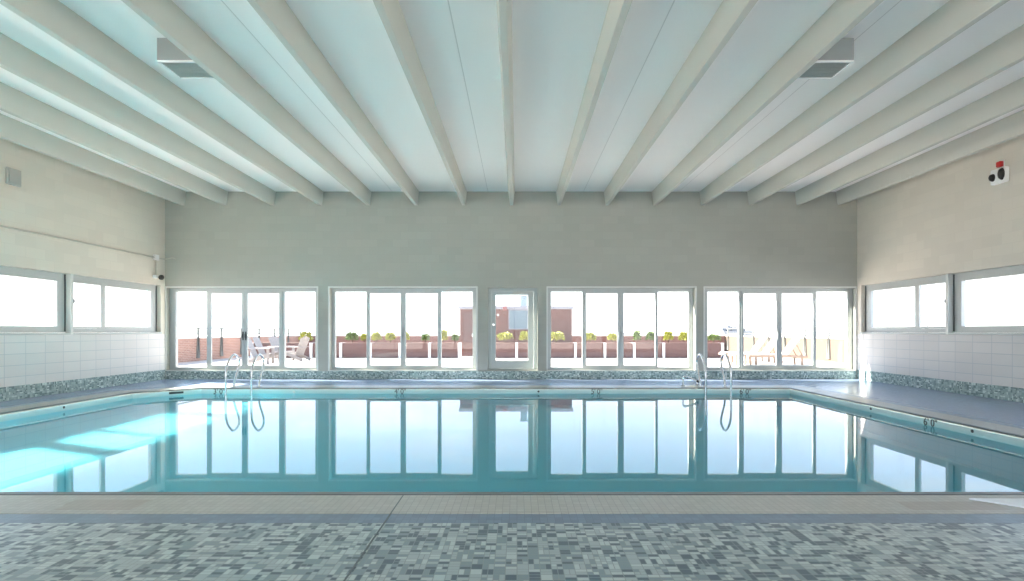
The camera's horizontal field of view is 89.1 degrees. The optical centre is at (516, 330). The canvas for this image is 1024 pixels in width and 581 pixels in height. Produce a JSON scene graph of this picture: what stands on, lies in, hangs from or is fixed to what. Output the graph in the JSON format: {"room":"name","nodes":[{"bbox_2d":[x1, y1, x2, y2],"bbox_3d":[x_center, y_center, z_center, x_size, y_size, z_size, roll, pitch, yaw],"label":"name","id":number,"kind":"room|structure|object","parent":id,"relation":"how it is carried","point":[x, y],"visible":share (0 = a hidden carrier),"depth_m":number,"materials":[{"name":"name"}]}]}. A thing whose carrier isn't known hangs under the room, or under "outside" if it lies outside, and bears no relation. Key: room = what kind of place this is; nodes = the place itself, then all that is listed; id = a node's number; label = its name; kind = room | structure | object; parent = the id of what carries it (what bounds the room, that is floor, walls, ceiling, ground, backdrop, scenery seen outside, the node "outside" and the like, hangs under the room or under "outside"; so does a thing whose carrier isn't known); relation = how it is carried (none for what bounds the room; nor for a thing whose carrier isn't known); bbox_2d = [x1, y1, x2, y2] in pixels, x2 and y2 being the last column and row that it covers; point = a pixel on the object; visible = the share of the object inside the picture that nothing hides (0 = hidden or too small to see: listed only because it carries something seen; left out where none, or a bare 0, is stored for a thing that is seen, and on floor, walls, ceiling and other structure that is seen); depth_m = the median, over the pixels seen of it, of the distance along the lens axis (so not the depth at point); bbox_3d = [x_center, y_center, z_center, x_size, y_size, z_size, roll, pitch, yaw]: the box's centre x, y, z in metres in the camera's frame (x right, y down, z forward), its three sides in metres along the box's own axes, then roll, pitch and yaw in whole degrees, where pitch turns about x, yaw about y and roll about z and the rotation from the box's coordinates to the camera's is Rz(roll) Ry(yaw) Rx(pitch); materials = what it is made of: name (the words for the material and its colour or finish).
{"room":"indoor swimming pool","nodes":[
{"label":"indoor swimming pool","id":0,"kind":"room"},
{"bbox_2d":[0,138,164,334],"bbox_3d":[-9.200,-1.883,4.850,0.260,3.920,17.100,0,0,0],"label":"wall","id":1,"kind":"structure","parent":0,"point":[55,197],"depth_m":10.68,"materials":[{"name":"paint"}]},
{"bbox_2d":[5,167,20,186],"bbox_3d":[-9.043,-2.763,9.340,0.054,0.300,0.260,0,0,0],"label":"wall speaker","id":2,"kind":"object","parent":1,"relation":"attached to","point":[12,176],"visible":1,"depth_m":9.30,"materials":[{"name":"grey paint"}]},
{"bbox_2d":[9,169,19,184],"bbox_3d":[-9.018,-2.763,9.340,0.004,0.240,0.200,0,0,0],"label":"speaker grille","id":3,"kind":"object","parent":2,"relation":"attached to","point":[14,175],"depth_m":9.33,"materials":[{"name":"grey paint"}]},
{"bbox_2d":[0,266,65,332],"bbox_3d":[-9.145,-0.547,9.229,0.190,1.229,2.678,0,0,0],"label":"window","id":4,"kind":"structure","parent":1,"relation":"in","point":[59,279],"depth_m":10.21,"materials":[{"name":"metal"}]},
{"bbox_2d":[0,332,161,334],"bbox_3d":[-9.061,0.052,5.286,0.018,0.039,15.948,0,0,0],"label":"sill","id":5,"kind":"structure","parent":1,"relation":"attached to","point":[105,332],"depth_m":10.64,"materials":[{"name":"metal"}]},
{"bbox_2d":[0,225,175,274],"bbox_3d":[-8.918,-1.655,5.007,0.305,0.510,16.774,0,0,0],"label":"conduit","id":6,"kind":"object","parent":1,"relation":"attached to","point":[156,258],"visible":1,"depth_m":11.12,"materials":[{"name":"paint"}]},
{"bbox_2d":[66,274,156,333],"bbox_3d":[-9.145,-0.547,11.889,0.190,1.229,2.678,0,0,0],"label":"window","id":7,"kind":"structure","parent":1,"relation":"in","point":[70,278],"depth_m":11.52,"materials":[{"name":"metal"}]},
{"bbox_2d":[0,334,164,387],"bbox_3d":[-9.200,0.717,4.850,0.260,1.280,17.100,0,0,0],"label":"tiled wall","id":8,"kind":"structure","parent":0,"point":[24,359],"depth_m":10.66,"materials":[{"name":"white tile"}]},
{"bbox_2d":[0,370,164,401],"bbox_3d":[-9.055,1.115,4.985,0.030,0.245,16.770,0,0,0],"label":"baseboard","id":9,"kind":"structure","parent":8,"relation":"attached to","point":[48,388],"depth_m":10.62,"materials":[{"name":"tile"}]},
{"bbox_2d":[165,192,856,378],"bbox_3d":[-0.153,-1.243,13.550,18.433,5.200,0.300,0,0,0],"label":"wall","id":10,"kind":"structure","parent":0,"point":[485,242],"depth_m":13.40,"materials":[{"name":"paint"}]},
{"bbox_2d":[165,286,317,370],"bbox_3d":[-7.096,-0.061,13.396,3.945,2.180,0.008,0,0,0],"label":"trim","id":11,"kind":"structure","parent":10,"relation":"attached to","point":[165,286],"depth_m":13.39,"materials":[{"name":"metal"}]},
{"bbox_2d":[170,288,316,369],"bbox_3d":[-7.114,-0.053,13.592,3.907,2.121,0.155,0,0,0],"label":"window","id":12,"kind":"structure","parent":10,"relation":"in","point":[173,291],"depth_m":13.57,"materials":[{"name":"metal"}]},
{"bbox_2d":[328,286,477,370],"bbox_3d":[-2.940,-0.061,13.396,3.853,2.180,0.008,0,0,0],"label":"trim","id":13,"kind":"structure","parent":10,"relation":"attached to","point":[476,287],"depth_m":13.39,"materials":[{"name":"metal"}]},
{"bbox_2d":[332,288,475,369],"bbox_3d":[-2.940,-0.053,13.592,3.779,2.121,0.155,0,0,0],"label":"window","id":14,"kind":"structure","parent":10,"relation":"in","point":[402,291],"depth_m":13.57,"materials":[{"name":"metal"}]},
{"bbox_2d":[166,371,856,378],"bbox_3d":[-0.153,1.135,13.385,17.773,0.205,0.030,0,0,0],"label":"baseboard","id":15,"kind":"structure","parent":10,"relation":"attached to","point":[169,374],"depth_m":13.37,"materials":[{"name":"tile"}]},
{"bbox_2d":[488,288,536,369],"bbox_3d":[-0.110,-0.053,13.578,1.272,2.121,0.185,0,0,0],"label":"door","id":16,"kind":"structure","parent":10,"relation":"in","point":[531,364],"depth_m":13.58,"materials":[{"name":"grey paint"}]},
{"bbox_2d":[548,288,692,369],"bbox_3d":[2.696,-0.053,13.592,3.800,2.121,0.155,0,0,0],"label":"window","id":17,"kind":"structure","parent":10,"relation":"in","point":[620,292],"depth_m":13.57,"materials":[{"name":"metal"}]},
{"bbox_2d":[546,286,696,370],"bbox_3d":[2.696,-0.061,13.396,3.874,2.180,0.008,0,0,0],"label":"trim","id":18,"kind":"structure","parent":10,"relation":"attached to","point":[547,287],"depth_m":13.39,"materials":[{"name":"metal"}]},
{"bbox_2d":[705,288,852,369],"bbox_3d":[6.801,-0.053,13.592,3.920,2.121,0.155,0,0,0],"label":"window","id":19,"kind":"structure","parent":10,"relation":"in","point":[778,292],"depth_m":13.57,"materials":[{"name":"metal"}]},
{"bbox_2d":[703,286,856,370],"bbox_3d":[6.783,-0.061,13.396,3.958,2.180,0.008,0,0,0],"label":"trim","id":20,"kind":"structure","parent":10,"relation":"attached to","point":[704,287],"depth_m":13.39,"materials":[{"name":"metal"}]},
{"bbox_2d":[0,0,1023,191],"bbox_3d":[-0.153,-3.718,5.000,18.433,0.250,17.400,0,0,0],"label":"ceiling","id":21,"kind":"structure","parent":0,"point":[456,42],"depth_m":7.58,"materials":[{"name":"paint"}]},
{"bbox_2d":[0,113,185,204],"bbox_3d":[-8.607,-3.413,5.000,0.168,0.360,16.800,0,0,0],"label":"ceiling beam","id":22,"kind":"structure","parent":21,"relation":"attached to","point":[12,130],"depth_m":10.23,"materials":[{"name":"paint"}]},
{"bbox_2d":[0,82,227,204],"bbox_3d":[-7.525,-3.413,5.000,0.168,0.360,16.800,0,0,0],"label":"ceiling beam","id":23,"kind":"structure","parent":21,"relation":"attached to","point":[14,102],"depth_m":9.26,"materials":[{"name":"paint"}]},
{"bbox_2d":[0,32,275,204],"bbox_3d":[-6.295,-3.413,5.000,0.168,0.360,16.800,0,0,0],"label":"ceiling beam","id":24,"kind":"structure","parent":21,"relation":"attached to","point":[15,58],"depth_m":8.03,"materials":[{"name":"paint"}]},
{"bbox_2d":[0,0,323,204],"bbox_3d":[-5.064,-3.413,5.000,0.168,0.360,16.800,0,0,0],"label":"ceiling beam","id":25,"kind":"structure","parent":21,"relation":"attached to","point":[53,17],"depth_m":6.99,"materials":[{"name":"paint"}]},
{"bbox_2d":[156,38,214,78],"bbox_3d":[-4.171,-3.446,6.595,0.495,0.293,0.450,0,0,0],"label":"ceiling vent","id":26,"kind":"object","parent":21,"relation":"in","point":[169,56],"visible":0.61,"depth_m":6.39,"materials":[{"name":"metal"}]},
{"bbox_2d":[163,63,211,76],"bbox_3d":[-4.171,-3.311,6.595,0.445,0.016,0.400,0,0,0],"label":"grille","id":27,"kind":"object","parent":26,"relation":"attached to","point":[178,69],"depth_m":6.59,"materials":[{"name":"metal"}]},
{"bbox_2d":[121,0,370,204],"bbox_3d":[-3.833,-3.413,5.000,0.168,0.360,16.800,0,0,0],"label":"ceiling beam","id":28,"kind":"structure","parent":21,"relation":"attached to","point":[165,16],"depth_m":6.97,"materials":[{"name":"paint"}]},
{"bbox_2d":[247,0,418,204],"bbox_3d":[-2.603,-3.413,5.000,0.168,0.360,16.800,0,0,0],"label":"ceiling beam","id":29,"kind":"structure","parent":21,"relation":"attached to","point":[278,16],"depth_m":6.95,"materials":[{"name":"paint"}]},
{"bbox_2d":[373,0,466,204],"bbox_3d":[-1.372,-3.413,5.000,0.168,0.360,16.800,0,0,0],"label":"ceiling beam","id":30,"kind":"structure","parent":21,"relation":"attached to","point":[390,12],"depth_m":6.93,"materials":[{"name":"paint"}]},
{"bbox_2d":[496,0,514,204],"bbox_3d":[-0.142,-3.413,5.000,0.168,0.360,16.800,0,0,0],"label":"ceiling beam","id":31,"kind":"structure","parent":21,"relation":"attached to","point":[504,7],"depth_m":6.86,"materials":[{"name":"paint"}]},
{"bbox_2d":[556,0,631,204],"bbox_3d":[1.089,-3.413,5.000,0.168,0.360,16.800,0,0,0],"label":"ceiling beam","id":32,"kind":"structure","parent":21,"relation":"attached to","point":[617,10],"depth_m":6.91,"materials":[{"name":"paint"}]},
{"bbox_2d":[604,0,757,204],"bbox_3d":[2.320,-3.413,5.000,0.168,0.360,16.800,0,0,0],"label":"ceiling beam","id":33,"kind":"structure","parent":21,"relation":"attached to","point":[730,14],"depth_m":6.95,"materials":[{"name":"paint"}]},
{"bbox_2d":[652,0,883,204],"bbox_3d":[3.550,-3.413,5.000,0.168,0.360,16.800,0,0,0],"label":"ceiling beam","id":34,"kind":"structure","parent":21,"relation":"attached to","point":[842,16],"depth_m":6.97,"materials":[{"name":"paint"}]},
{"bbox_2d":[797,38,853,78],"bbox_3d":[3.888,-3.446,6.595,0.495,0.293,0.450,0,0,0],"label":"ceiling vent","id":35,"kind":"object","parent":21,"relation":"in","point":[840,56],"visible":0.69,"depth_m":6.39,"materials":[{"name":"metal"}]},
{"bbox_2d":[800,63,848,76],"bbox_3d":[3.888,-3.311,6.595,0.445,0.016,0.400,0,0,0],"label":"grille","id":36,"kind":"object","parent":35,"relation":"attached to","point":[817,69],"depth_m":6.59,"materials":[{"name":"metal"}]},
{"bbox_2d":[699,0,1008,204],"bbox_3d":[4.781,-3.413,5.000,0.168,0.360,16.800,0,0,0],"label":"ceiling beam","id":37,"kind":"structure","parent":21,"relation":"attached to","point":[954,17],"depth_m":6.98,"materials":[{"name":"paint"}]},
{"bbox_2d":[747,24,1023,204],"bbox_3d":[6.011,-3.413,5.000,0.168,0.360,16.800,0,0,0],"label":"ceiling beam","id":38,"kind":"structure","parent":21,"relation":"attached to","point":[1007,51],"depth_m":7.85,"materials":[{"name":"paint"}]},
{"bbox_2d":[795,77,1023,204],"bbox_3d":[7.242,-3.413,5.000,0.168,0.360,16.800,0,0,0],"label":"ceiling beam","id":39,"kind":"structure","parent":21,"relation":"attached to","point":[1009,98],"depth_m":9.12,"materials":[{"name":"paint"}]},
{"bbox_2d":[836,110,1023,204],"bbox_3d":[8.298,-3.413,5.000,0.168,0.360,16.800,0,0,0],"label":"ceiling beam","id":40,"kind":"structure","parent":21,"relation":"attached to","point":[1010,127],"depth_m":10.10,"materials":[{"name":"paint"}]},
{"bbox_2d":[0,351,1023,580],"bbox_3d":[-0.275,1.412,0.900,26.250,0.350,61.800,0,0,0],"label":"floor","id":41,"kind":"structure","parent":0,"point":[28,551],"depth_m":2.93,"materials":[{"name":"tile"}]},
{"bbox_2d":[178,335,298,362],"bbox_3d":[-13.300,0.742,20.800,0.240,0.990,21.640,0,0,0],"label":"wall","id":42,"kind":"structure","parent":41,"relation":"on","point":[187,346],"depth_m":22.69,"materials":[{"name":"brick"}]},
{"bbox_2d":[178,327,300,357],"bbox_3d":[-13.170,0.488,23.983,0.060,1.257,15.378,0,0,0],"label":"metal railing","id":43,"kind":"object","parent":42,"relation":"on","point":[221,329],"visible":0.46,"depth_m":23.15,"materials":[{"name":"metal"}]},
{"bbox_2d":[248,338,273,363],"bbox_3d":[-9.733,0.728,19.599,0.938,1.029,0.790,0,0,-9],"label":"chair","id":44,"kind":"object","parent":41,"relation":"on","point":[252,348],"visible":0.66,"depth_m":19.38,"materials":[{"name":"plastic"}]},
{"bbox_2d":[252,336,278,360],"bbox_3d":[-10.145,0.728,21.000,0.938,1.029,0.790,0,0,-3],"label":"chair","id":45,"kind":"object","parent":41,"relation":"on","point":[256,340],"visible":0.46,"depth_m":20.97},
{"bbox_2d":[253,343,277,357],"bbox_3d":[-11.451,0.882,24.100,1.225,0.670,0.630,0,0,0],"label":"planter box","id":46,"kind":"object","parent":41,"relation":"on","point":[263,344],"visible":0.13,"depth_m":23.80,"materials":[{"name":"brick"}]},
{"bbox_2d":[267,336,291,358],"bbox_3d":[-10.174,0.728,22.403,0.938,1.029,0.790,0,0,20],"label":"chair","id":47,"kind":"object","parent":41,"relation":"on","point":[274,341],"visible":0.25,"depth_m":22.41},
{"bbox_2d":[286,343,309,357],"bbox_3d":[-10.097,0.882,24.100,1.225,0.670,0.630,0,0,0],"label":"planter box","id":48,"kind":"object","parent":41,"relation":"on","point":[288,345],"visible":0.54,"depth_m":23.80,"materials":[{"name":"brick"}]},
{"bbox_2d":[298,331,313,340],"bbox_3d":[-9.770,0.271,24.102,0.689,0.557,0.569,0,0,-19],"label":"shrub","id":49,"kind":"object","parent":48,"relation":"on","point":[303,334],"visible":0.72,"depth_m":24.03,"materials":[{"name":"yellow plant"}]},
{"bbox_2d":[286,336,310,360],"bbox_3d":[-9.131,0.728,21.598,0.938,1.029,0.790,0,0,14],"label":"chair","id":50,"kind":"object","parent":41,"relation":"on","point":[302,345],"visible":0.87,"depth_m":21.52,"materials":[{"name":"wood"}]},
{"bbox_2d":[313,343,338,357],"bbox_3d":[-8.742,0.882,24.100,1.225,0.670,0.630,0,0,0],"label":"planter box","id":51,"kind":"object","parent":41,"relation":"on","point":[337,344],"visible":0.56,"depth_m":23.80,"materials":[{"name":"brick"}]},
{"bbox_2d":[342,343,365,357],"bbox_3d":[-7.387,0.882,24.100,1.225,0.670,0.630,0,0,0],"label":"planter box","id":52,"kind":"object","parent":41,"relation":"on","point":[349,350],"visible":0.66,"depth_m":23.80,"materials":[{"name":"brick"}]},
{"bbox_2d":[344,331,358,341],"bbox_3d":[-7.649,0.280,24.111,0.684,0.541,0.593,0,0,0],"label":"shrub","id":53,"kind":"object","parent":52,"relation":"on","point":[352,336],"visible":1,"depth_m":24.04,"materials":[{"name":"green plant"}]},
{"bbox_2d":[343,495,403,580],"bbox_3d":[-0.854,1.244,0.258,0.008,0.026,7.295,0,0,0],"label":"joint","id":54,"kind":"object","parent":41,"relation":"on","point":[366,548],"visible":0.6,"depth_m":3.01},
{"bbox_2d":[372,343,398,357],"bbox_3d":[-6.032,0.882,24.100,1.225,0.670,0.630,0,0,0],"label":"planter box","id":55,"kind":"object","parent":41,"relation":"on","point":[379,350],"visible":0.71,"depth_m":23.80,"materials":[{"name":"brick"}]},
{"bbox_2d":[371,332,381,342],"bbox_3d":[-6.512,0.285,24.087,0.547,0.530,0.563,0,0,20],"label":"shrub","id":56,"kind":"object","parent":55,"relation":"on","point":[376,335],"visible":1,"depth_m":23.99,"materials":[{"name":"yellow plant"}]},
{"bbox_2d":[385,332,395,342],"bbox_3d":[-5.849,0.288,24.076,0.545,0.524,0.561,0,0,0],"label":"shrub","id":57,"kind":"object","parent":55,"relation":"on","point":[390,336],"visible":1,"depth_m":24.02,"materials":[{"name":"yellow plant"}]},
{"bbox_2d":[406,343,427,357],"bbox_3d":[-4.678,0.882,24.100,1.225,0.670,0.630,0,0,0],"label":"planter box","id":58,"kind":"object","parent":41,"relation":"on","point":[413,350],"visible":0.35,"depth_m":23.80,"materials":[{"name":"brick"}]},
{"bbox_2d":[431,343,457,357],"bbox_3d":[-3.323,0.882,24.100,1.225,0.670,0.630,0,0,0],"label":"planter box","id":59,"kind":"object","parent":41,"relation":"on","point":[449,350],"visible":0.88,"depth_m":23.80,"materials":[{"name":"brick"}]},
{"bbox_2d":[458,343,461,357],"bbox_3d":[-2.646,0.892,24.050,0.120,0.690,0.620,0,0,0],"label":"post","id":60,"kind":"object","parent":41,"relation":"on","point":[459,344],"visible":0.94,"depth_m":23.75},
{"bbox_2d":[496,343,514,357],"bbox_3d":[-0.691,0.882,24.100,1.216,0.670,0.630,0,0,0],"label":"planter box","id":61,"kind":"object","parent":41,"relation":"on","point":[503,350],"visible":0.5,"depth_m":23.80,"materials":[{"name":"brick"}]},
{"bbox_2d":[496,331,514,340],"bbox_3d":[-0.539,0.281,24.093,0.860,0.540,0.591,0,0,0],"label":"shrub","id":62,"kind":"object","parent":61,"relation":"on","point":[501,336],"visible":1,"depth_m":24.03,"materials":[{"name":"yellow plant"}]},
{"bbox_2d":[299,335,724,350],"bbox_3d":[-0.300,0.742,31.500,25.740,0.990,0.240,0,0,0],"label":"wall","id":63,"kind":"structure","parent":41,"relation":"on","point":[340,338],"depth_m":31.40,"materials":[{"name":"brown brick"}]},
{"bbox_2d":[0,379,1023,426],"bbox_3d":[-0.153,1.297,5.000,17.833,0.120,16.800,0,0,0],"label":"deck","id":64,"kind":"object","parent":41,"relation":"on","point":[997,410],"visible":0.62,"depth_m":11.80,"materials":[{"name":"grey tile"}]},
{"bbox_2d":[0,385,1023,522],"bbox_3d":[-0.905,1.297,7.625,14.890,0.120,8.550,0,0,0],"label":"tile band","id":65,"kind":"object","parent":64,"relation":"on","point":[4,518],"visible":0.39,"depth_m":3.45,"materials":[{"name":"tile"}]},
{"bbox_2d":[0,386,1023,513],"bbox_3d":[-0.905,1.258,7.625,14.560,0.049,8.220,0,0,0],"label":"coping","id":66,"kind":"object","parent":65,"relation":"on","point":[9,504],"visible":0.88,"depth_m":3.72,"materials":[{"name":"beige tile"}]},
{"bbox_2d":[224,354,264,393],"bbox_3d":[-5.986,1.394,11.451,0.665,1.786,0.602,0,0,0],"label":"pool ladder","id":67,"kind":"object","parent":66,"relation":"attached to","point":[232,355],"visible":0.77,"depth_m":11.32,"materials":[{"name":"silver metal"}]},
{"bbox_2d":[0,387,1023,494],"bbox_3d":[-0.905,1.242,7.625,13.760,0.025,7.420,0,0,0],"label":"nosing","id":68,"kind":"structure","parent":66,"relation":"attached to","point":[863,403],"depth_m":6.09,"materials":[{"name":"tile"}]},
{"bbox_2d":[681,375,698,385],"bbox_3d":[3.890,1.117,11.703,0.393,0.233,0.100,0,0,19],"label":"grab bar","id":69,"kind":"object","parent":66,"relation":"on","point":[684,376],"visible":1,"depth_m":11.69,"materials":[{"name":"silver metal"}]},
{"bbox_2d":[696,354,731,393],"bbox_3d":[4.328,1.394,11.451,0.656,1.786,0.602,0,0,0],"label":"pool ladder","id":70,"kind":"object","parent":66,"relation":"attached to","point":[698,355],"visible":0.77,"depth_m":11.35,"materials":[{"name":"silver metal"}]},
{"bbox_2d":[969,498,1023,507],"bbox_3d":[3.851,1.227,3.672,1.098,0.012,0.255,0,0,0],"label":"floor mat","id":71,"kind":"object","parent":66,"relation":"on","point":[1016,502],"visible":1,"depth_m":3.75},
{"bbox_2d":[459,295,572,355],"bbox_3d":[-0.049,-0.270,26.940,5.612,3.013,3.240,0,0,0],"label":"building","id":72,"kind":"structure","parent":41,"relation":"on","point":[512,319],"depth_m":25.50,"materials":[{"name":"brown brick"}]},
{"bbox_2d":[518,343,527,357],"bbox_3d":[0.654,0.882,24.100,1.216,0.670,0.630,0,0,0],"label":"planter box","id":73,"kind":"object","parent":41,"relation":"on","point":[522,347],"visible":0.43,"depth_m":23.80,"materials":[{"name":"brick"}]},
{"bbox_2d":[518,331,527,341],"bbox_3d":[0.366,0.265,24.094,0.647,0.569,0.585,0,0,0],"label":"shrub","id":74,"kind":"object","parent":73,"relation":"on","point":[523,335],"visible":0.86,"depth_m":24.00,"materials":[{"name":"yellow plant"}]},
{"bbox_2d":[551,343,573,357],"bbox_3d":[2.000,0.882,24.100,1.216,0.670,0.630,0,0,0],"label":"planter box","id":75,"kind":"object","parent":41,"relation":"on","point":[558,350],"visible":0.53,"depth_m":23.80,"materials":[{"name":"brick"}]},
{"bbox_2d":[551,331,564,341],"bbox_3d":[1.803,0.269,24.082,0.859,0.564,0.568,0,0,0],"label":"shrub","id":76,"kind":"object","parent":75,"relation":"on","point":[560,335],"visible":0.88,"depth_m":24.04,"materials":[{"name":"yellow plant"}]},
{"bbox_2d":[577,343,602,357],"bbox_3d":[3.346,0.882,24.100,1.216,0.670,0.630,0,0,0],"label":"planter box","id":77,"kind":"object","parent":41,"relation":"on","point":[593,350],"visible":0.88,"depth_m":23.80,"materials":[{"name":"brick"}]},
{"bbox_2d":[586,332,595,341],"bbox_3d":[3.380,0.283,24.088,0.628,0.533,0.580,0,0,0],"label":"shrub","id":78,"kind":"object","parent":77,"relation":"on","point":[590,336],"visible":0.93,"depth_m":24.00,"materials":[{"name":"yellow plant"}]},
{"bbox_2d":[606,343,632,357],"bbox_3d":[4.691,0.882,24.100,1.216,0.670,0.630,0,0,0],"label":"planter box","id":79,"kind":"object","parent":41,"relation":"on","point":[611,348],"visible":0.78,"depth_m":23.80,"materials":[{"name":"brick"}]},
{"bbox_2d":[607,333,616,341],"bbox_3d":[4.437,0.304,24.089,0.572,0.493,0.527,0,0,12],"label":"shrub","id":80,"kind":"object","parent":79,"relation":"on","point":[613,336],"visible":0.96,"depth_m":24.00,"materials":[{"name":"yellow plant"}]},
{"bbox_2d":[636,343,661,357],"bbox_3d":[6.037,0.882,24.100,1.216,0.670,0.630,0,0,0],"label":"planter box","id":81,"kind":"object","parent":41,"relation":"on","point":[643,350],"visible":0.75,"depth_m":23.80,"materials":[{"name":"brick"}]},
{"bbox_2d":[633,330,641,340],"bbox_3d":[5.557,0.241,24.094,0.430,0.615,0.565,0,0,0],"label":"shrub","id":82,"kind":"object","parent":81,"relation":"on","point":[636,335],"visible":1,"depth_m":23.99,"materials":[{"name":"green plant"}]},
{"bbox_2d":[645,331,654,341],"bbox_3d":[6.215,0.271,24.120,0.572,0.557,0.565,0,0,0],"label":"shrub","id":83,"kind":"object","parent":81,"relation":"on","point":[650,335],"visible":0.98,"depth_m":23.99,"materials":[{"name":"green plant"}]},
{"bbox_2d":[665,343,687,357],"bbox_3d":[7.383,0.882,24.100,1.216,0.670,0.630,0,0,0],"label":"planter box","id":84,"kind":"object","parent":41,"relation":"on","point":[672,350],"visible":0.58,"depth_m":23.80,"materials":[{"name":"brick"}]},
{"bbox_2d":[663,331,673,342],"bbox_3d":[7.037,0.266,24.093,0.567,0.567,0.536,0,0,0],"label":"shrub","id":85,"kind":"object","parent":84,"relation":"on","point":[667,335],"visible":1,"depth_m":24.01,"materials":[{"name":"yellow plant"}]},
{"bbox_2d":[678,331,687,341],"bbox_3d":[7.753,0.269,24.073,0.547,0.560,0.585,0,0,-38],"label":"shrub","id":86,"kind":"object","parent":84,"relation":"on","point":[683,336],"visible":0.94,"depth_m":24.02,"materials":[{"name":"yellow plant"}]},
{"bbox_2d":[707,343,720,357],"bbox_3d":[8.728,0.882,24.100,1.216,0.670,0.630,0,0,0],"label":"planter box","id":87,"kind":"object","parent":41,"relation":"on","point":[713,349],"visible":0.51,"depth_m":23.80,"materials":[{"name":"brick"}]},
{"bbox_2d":[707,334,721,341],"bbox_3d":[9.117,0.328,24.090,0.610,0.445,0.631,0,0,-43],"label":"shrub","id":88,"kind":"object","parent":87,"relation":"on","point":[712,337],"visible":1,"depth_m":24.02,"materials":[{"name":"green plant"}]},
{"bbox_2d":[730,354,751,364],"bbox_3d":[8.185,1.037,19.000,0.600,0.400,0.500,0,0,0],"label":"side table","id":89,"kind":"object","parent":41,"relation":"on","point":[730,354],"visible":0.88,"depth_m":18.80,"materials":[{"name":"white"}]},
{"bbox_2d":[718,336,773,361],"bbox_3d":[9.331,0.723,21.195,2.010,1.028,0.660,0,0,-1],"label":"sun lounger","id":90,"kind":"object","parent":41,"relation":"on","point":[761,341],"visible":0.6,"depth_m":21.06,"materials":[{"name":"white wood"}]},
{"bbox_2d":[728,336,782,362],"bbox_3d":[9.326,0.723,20.200,2.010,1.028,0.660,0,0,0],"label":"sun lounger","id":91,"kind":"object","parent":41,"relation":"on","point":[771,344],"visible":0.41,"depth_m":20.17,"materials":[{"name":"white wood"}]},
{"bbox_2d":[747,337,807,364],"bbox_3d":[9.572,0.723,19.210,2.010,1.028,0.660,0,0,2],"label":"sun lounger","id":92,"kind":"object","parent":41,"relation":"on","point":[785,354],"visible":0.78,"depth_m":18.97,"materials":[{"name":"plastic"}]},
{"bbox_2d":[725,335,844,362],"bbox_3d":[12.700,0.742,20.800,0.240,0.990,21.640,0,0,0],"label":"wall","id":93,"kind":"structure","parent":41,"relation":"on","point":[837,344],"depth_m":22.40,"materials":[{"name":"beige paint"}]},
{"bbox_2d":[727,326,928,358],"bbox_3d":[12.570,0.478,23.462,0.060,1.277,15.176,0,0,0],"label":"metal railing","id":94,"kind":"object","parent":93,"relation":"attached to","point":[828,334],"visible":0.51,"depth_m":22.68,"materials":[{"name":"metal"}]},
{"bbox_2d":[0,389,1023,447],"bbox_3d":[-0.905,2.252,7.625,13.650,1.970,7.310,0,0,0],"label":"basin","id":95,"kind":"object","parent":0,"point":[951,427],"visible":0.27,"depth_m":11.28,"materials":[{"name":"tile"}]},
{"bbox_2d":[0,394,1023,491],"bbox_3d":[-0.905,1.362,7.625,13.650,0.001,7.310,0,0,0],"label":"pool water","id":96,"kind":"object","parent":95,"relation":"in","point":[193,442],"visible":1,"depth_m":6.24,"materials":[{"name":"liquid"}]},
{"bbox_2d":[857,134,1023,334],"bbox_3d":[8.893,-1.883,4.850,0.260,3.920,17.100,0,0,0],"label":"wall","id":97,"kind":"structure","parent":0,"point":[949,218],"depth_m":10.66,"materials":[{"name":"paint"}]},
{"bbox_2d":[865,274,952,333],"bbox_3d":[8.838,-0.547,11.889,0.190,1.229,2.678,0,0,0],"label":"window","id":98,"kind":"structure","parent":97,"relation":"in","point":[948,278],"depth_m":11.52,"materials":[{"name":"metal"}]},
{"bbox_2d":[860,332,1023,334],"bbox_3d":[8.754,0.052,5.286,0.018,0.039,15.948,0,0,0],"label":"sill","id":99,"kind":"structure","parent":97,"relation":"attached to","point":[860,332],"depth_m":10.51,"materials":[{"name":"metal"}]},
{"bbox_2d":[953,265,1023,332],"bbox_3d":[8.838,-0.547,9.229,0.190,1.229,2.678,0,0,0],"label":"window","id":100,"kind":"structure","parent":97,"relation":"in","point":[959,279],"depth_m":10.11,"materials":[{"name":"metal"}]},
{"bbox_2d":[988,160,1008,185],"bbox_3d":[8.683,-2.870,9.390,0.160,0.420,0.300,0,0,0],"label":"emergency light","id":101,"kind":"object","parent":97,"relation":"attached to","point":[1000,175],"visible":1,"depth_m":9.34,"materials":[{"name":"white plastic"}]},
{"bbox_2d":[857,334,1023,387],"bbox_3d":[8.893,0.717,4.850,0.260,1.280,17.100,0,0,0],"label":"tiled wall","id":102,"kind":"structure","parent":0,"point":[998,360],"depth_m":10.58,"materials":[{"name":"white tile"}]},
{"bbox_2d":[857,370,1023,402],"bbox_3d":[8.748,1.115,4.985,0.030,0.245,16.770,0,0,0],"label":"baseboard","id":103,"kind":"structure","parent":102,"relation":"attached to","point":[1015,394],"depth_m":10.53,"materials":[{"name":"tile"}]},
{"label":"outside","id":104,"kind":"structure","parent":0,"visible":0},
{"bbox_2d":[178,334,774,336],"bbox_3d":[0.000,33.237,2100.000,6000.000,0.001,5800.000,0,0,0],"label":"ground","id":105,"kind":"structure","parent":104,"point":[204,335],"depth_m":3841.51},
{"bbox_2d":[336,334,457,334],"bbox_3d":[-72.692,17.542,312.500,70.985,31.391,25.600,0,0,0],"label":"building","id":106,"kind":"structure","parent":105,"relation":"on","point":[336,334],"depth_m":300.60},
{"bbox_2d":[707,325,754,335],"bbox_3d":[72.577,15.638,182.500,10.408,35.198,25.600,0,0,0],"label":"building","id":107,"kind":"structure","parent":105,"relation":"on","point":[721,331],"depth_m":174.01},
{"bbox_2d":[774,333,844,336],"bbox_3d":[154.000,17.019,272.500,25.600,32.437,25.600,0,0,0],"label":"building","id":108,"kind":"structure","parent":105,"relation":"on","point":[787,334],"depth_m":260.02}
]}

